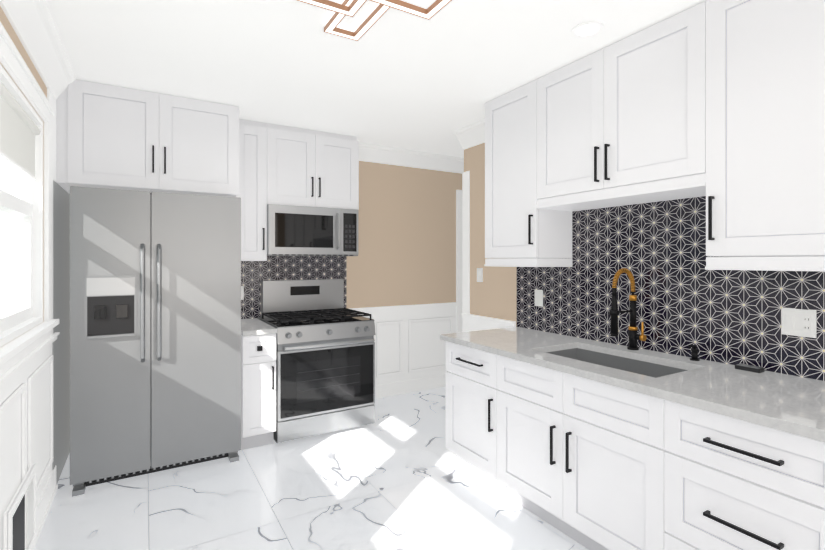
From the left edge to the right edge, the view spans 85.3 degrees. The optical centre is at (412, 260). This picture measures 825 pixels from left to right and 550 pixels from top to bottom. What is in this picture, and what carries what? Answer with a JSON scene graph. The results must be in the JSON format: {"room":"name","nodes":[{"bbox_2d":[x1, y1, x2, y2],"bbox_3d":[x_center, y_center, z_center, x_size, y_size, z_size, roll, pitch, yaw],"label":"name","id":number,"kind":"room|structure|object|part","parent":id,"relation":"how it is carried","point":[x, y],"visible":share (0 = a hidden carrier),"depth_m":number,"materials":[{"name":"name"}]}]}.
{"room":"kitchen","nodes":[
{"label":"kitchen","id":0,"kind":"room"},
{"bbox_2d":[0,6,46,347],"bbox_3d":[-1.103,0.122,0.757,0.140,2.555,6.110,0,0,-31],"label":"wall","id":1,"kind":"structure","parent":0,"point":[4,20],"depth_m":2.25,"materials":[{"name":"beige paint"}]},
{"bbox_2d":[4,463,36,549],"bbox_3d":[-1.702,1.160,1.954,0.020,0.368,0.508,0,0,-31],"label":"air vent","id":2,"kind":"object","parent":1,"relation":"attached to","point":[20,516],"visible":1,"depth_m":1.96,"materials":[{"name":"white metal"}]},
{"bbox_2d":[0,64,42,346],"bbox_3d":[-1.335,-0.220,1.154,0.128,1.120,3.090,0,0,-31],"label":"window","id":3,"kind":"structure","parent":1,"relation":"in","point":[21,127],"depth_m":2.41,"materials":[{"name":"white"}]},
{"bbox_2d":[0,22,58,376],"bbox_3d":[-1.328,-0.282,1.280,0.100,1.443,3.518,0,0,-31],"label":"trim","id":4,"kind":"structure","parent":1,"relation":"attached to","point":[13,352],"depth_m":2.36,"materials":[{"name":"white wood"}]},
{"bbox_2d":[0,332,59,549],"bbox_3d":[-0.868,0.920,0.532,0.034,0.960,5.198,0,0,-31],"label":"wainscoting","id":5,"kind":"structure","parent":1,"relation":"attached to","point":[26,389],"depth_m":2.13,"materials":[{"name":"white wood"}]},
{"bbox_2d":[0,0,484,172],"bbox_3d":[-0.686,-1.080,2.078,3.225,0.150,7.295,0,0,6],"label":"trim","id":6,"kind":"structure","parent":1,"relation":"attached to","point":[32,21],"depth_m":2.53,"materials":[{"name":"white wood"}]},
{"bbox_3d":[0.841,-1.080,1.917,4.388,0.150,5.828,0,0,-31],"label":"crown","id":7,"kind":"part","parent":6,"relation":"part of","materials":[{"name":"white"}]},
{"bbox_2d":[34,386,587,549],"bbox_3d":[0.842,1.430,1.917,4.670,0.060,6.110,0,0,-31],"label":"floor","id":8,"kind":"structure","parent":0,"point":[393,482],"depth_m":2.60,"materials":[{"name":"stone"}]},
{"bbox_2d":[70,186,240,496],"bbox_3d":[-1.799,0.477,3.203,0.960,1.845,0.856,0,0,-31],"label":"refrigerator","id":9,"kind":"object","parent":8,"relation":"on","point":[155,277],"visible":1,"depth_m":2.87,"materials":[{"name":"silver metal"}]},
{"bbox_2d":[52,79,358,484],"bbox_3d":[-1.420,0.124,3.547,2.168,2.551,0.688,0,0,-31],"label":"upper cabinet","id":10,"kind":"object","parent":8,"relation":"on","point":[298,188],"visible":0.98,"depth_m":3.23,"materials":[{"name":"white wood"}]},
{"bbox_2d":[267,204,357,255],"bbox_3d":[-0.916,-0.256,3.995,0.793,0.421,0.435,0,0,-31],"label":"microwave","id":11,"kind":"object","parent":10,"relation":"in","point":[292,229],"depth_m":3.83,"materials":[{"name":"silver metal"}]},
{"bbox_2d":[241,318,276,449],"bbox_3d":[-1.299,0.953,3.593,0.245,0.894,0.737,0,0,-31],"label":"base cabinet","id":12,"kind":"object","parent":8,"relation":"on","point":[258,338],"visible":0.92,"depth_m":3.31,"materials":[{"name":"white wood"}]},
{"bbox_2d":[241,318,276,335],"bbox_3d":[-1.302,0.524,3.599,0.245,0.036,0.725,0,0,-31],"label":"countertop","id":13,"kind":"structure","parent":12,"relation":"on","point":[252,326],"depth_m":3.36,"materials":[{"name":"stone"}]},
{"bbox_2d":[258,279,375,442],"bbox_3d":[-0.825,0.787,3.840,0.812,1.225,0.779,0,0,-31],"label":"gas range","id":14,"kind":"object","parent":8,"relation":"on","point":[325,350],"visible":0.98,"depth_m":3.60,"materials":[{"name":"silver metal"}]},
{"bbox_2d":[440,268,824,549],"bbox_3d":[1.350,0.721,1.829,0.727,1.359,3.360,0,0,-31],"label":"kitchen base cabinets","id":15,"kind":"object","parent":8,"relation":"on","point":[612,446],"visible":1,"depth_m":1.94,"materials":[{"name":"white wood"}]},
{"bbox_2d":[546,348,687,377],"bbox_3d":[1.040,0.651,2.366,0.426,0.217,0.756,0,0,-31],"label":"sink","id":16,"kind":"object","parent":15,"relation":"in","point":[639,365],"depth_m":2.53,"materials":[{"name":"silver metal"}]},
{"bbox_2d":[609,268,646,349],"bbox_3d":[1.200,0.273,2.502,0.226,0.464,0.100,0,0,-31],"label":"faucet","id":17,"kind":"object","parent":15,"relation":"on","point":[614,312],"depth_m":2.52,"materials":[{"name":"black"}]},
{"bbox_2d":[440,327,824,441],"bbox_3d":[1.354,0.524,1.832,0.718,0.036,3.360,0,0,-31],"label":"countertop","id":18,"kind":"structure","parent":15,"relation":"on","point":[787,403],"depth_m":1.91,"materials":[{"name":"stone"}]},
{"bbox_2d":[688,345,699,360],"bbox_3d":[1.426,0.465,2.276,0.072,0.079,0.044,0,0,-31],"label":"soap dispenser","id":19,"kind":"object","parent":15,"relation":"on","point":[694,351],"depth_m":2.27,"materials":[{"name":"black metal"}]},
{"bbox_2d":[241,161,461,318],"bbox_3d":[-0.624,0.122,4.513,4.530,2.555,0.148,0,0,-31],"label":"wall","id":20,"kind":"structure","parent":0,"point":[407,215],"depth_m":4.68,"materials":[{"name":"beige paint"}]},
{"bbox_2d":[241,286,243,299],"bbox_3d":[-1.507,0.280,3.895,0.075,0.118,0.008,0,0,-31],"label":"outlet","id":21,"kind":"object","parent":20,"relation":"attached to","point":[242,287],"visible":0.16,"depth_m":3.91,"materials":[{"name":"white plastic"}]},
{"bbox_2d":[349,302,457,398],"bbox_3d":[-0.068,0.935,4.748,1.335,0.930,0.034,0,0,-31],"label":"wainscoting","id":22,"kind":"structure","parent":20,"relation":"attached to","point":[410,353],"depth_m":4.78,"materials":[{"name":"white wood"}]},
{"bbox_2d":[456,190,461,332],"bbox_3d":[0.871,0.295,5.315,0.860,2.210,0.022,0,0,-31],"label":"door frame","id":23,"kind":"structure","parent":20,"relation":"attached to","point":[458,192],"depth_m":5.10,"materials":[{"name":"white wood"}]},
{"bbox_2d":[46,0,706,157],"bbox_3d":[0.842,-1.165,1.917,4.670,0.020,6.110,0,0,-31],"label":"ceiling","id":24,"kind":"structure","parent":0,"point":[409,82],"depth_m":2.48,"materials":[{"name":"white paint"}]},
{"bbox_2d":[297,0,451,40],"bbox_3d":[-0.214,-1.109,1.732,0.746,0.089,0.995,0,0,-31],"label":"led ceiling light","id":25,"kind":"object","parent":24,"relation":"attached to","point":[350,8],"visible":1,"depth_m":1.94,"materials":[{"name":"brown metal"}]},
{"bbox_2d":[571,21,603,37],"bbox_3d":[0.871,-1.151,2.230,0.150,0.007,0.150,0,0,-31],"label":"recessed light","id":26,"kind":"object","parent":24,"relation":"in","point":[591,28],"visible":1,"depth_m":2.22,"materials":[{"name":"white plastic"}]},
{"bbox_2d":[464,142,824,380],"bbox_3d":[1.784,0.122,1.960,0.148,2.555,4.940,0,0,-31],"label":"wall","id":27,"kind":"structure","parent":0,"point":[733,317],"depth_m":2.51,"materials":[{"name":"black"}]},
{"bbox_2d":[462,171,469,331],"bbox_3d":[0.543,0.300,4.050,0.152,2.200,0.102,0,0,-31],"label":"trim","id":28,"kind":"structure","parent":27,"relation":"attached to","point":[465,175],"depth_m":4.01,"materials":[{"name":"white wood"}]},
{"bbox_2d":[477,268,482,281],"bbox_3d":[0.576,0.120,3.847,0.011,0.118,0.075,0,0,-31],"label":"light switch","id":29,"kind":"object","parent":27,"relation":"attached to","point":[479,270],"visible":1,"depth_m":3.84,"materials":[{"name":"white plastic"}]},
{"bbox_2d":[461,313,515,331],"bbox_3d":[0.619,0.935,3.753,0.034,0.930,0.663,0,0,-31],"label":"trim","id":30,"kind":"structure","parent":27,"relation":"attached to","point":[471,322],"depth_m":3.80,"materials":[{"name":"white wood"}]},
{"bbox_2d":[535,290,542,306],"bbox_3d":[0.922,0.270,3.251,0.011,0.116,0.067,0,0,-31],"label":"outlet plates","id":31,"kind":"object","parent":27,"relation":"attached to","point":[538,293],"depth_m":3.25,"materials":[{"name":"white plastic"}]},
{"bbox_2d":[484,0,824,270],"bbox_3d":[1.433,-0.556,2.036,0.370,1.189,3.031,0,0,-31],"label":"upper cabinet","id":32,"kind":"object","parent":27,"relation":"attached to","point":[722,101],"visible":1,"depth_m":2.03,"materials":[{"name":"white wood"}]},
{"bbox_2d":[782,308,815,337],"bbox_3d":[1.691,0.269,1.960,0.011,0.118,0.115,0,0,-31],"label":"outlet plates","id":33,"kind":"object","parent":27,"relation":"attached to","point":[799,322],"depth_m":1.96,"materials":[{"name":"white plastic"}]}
]}

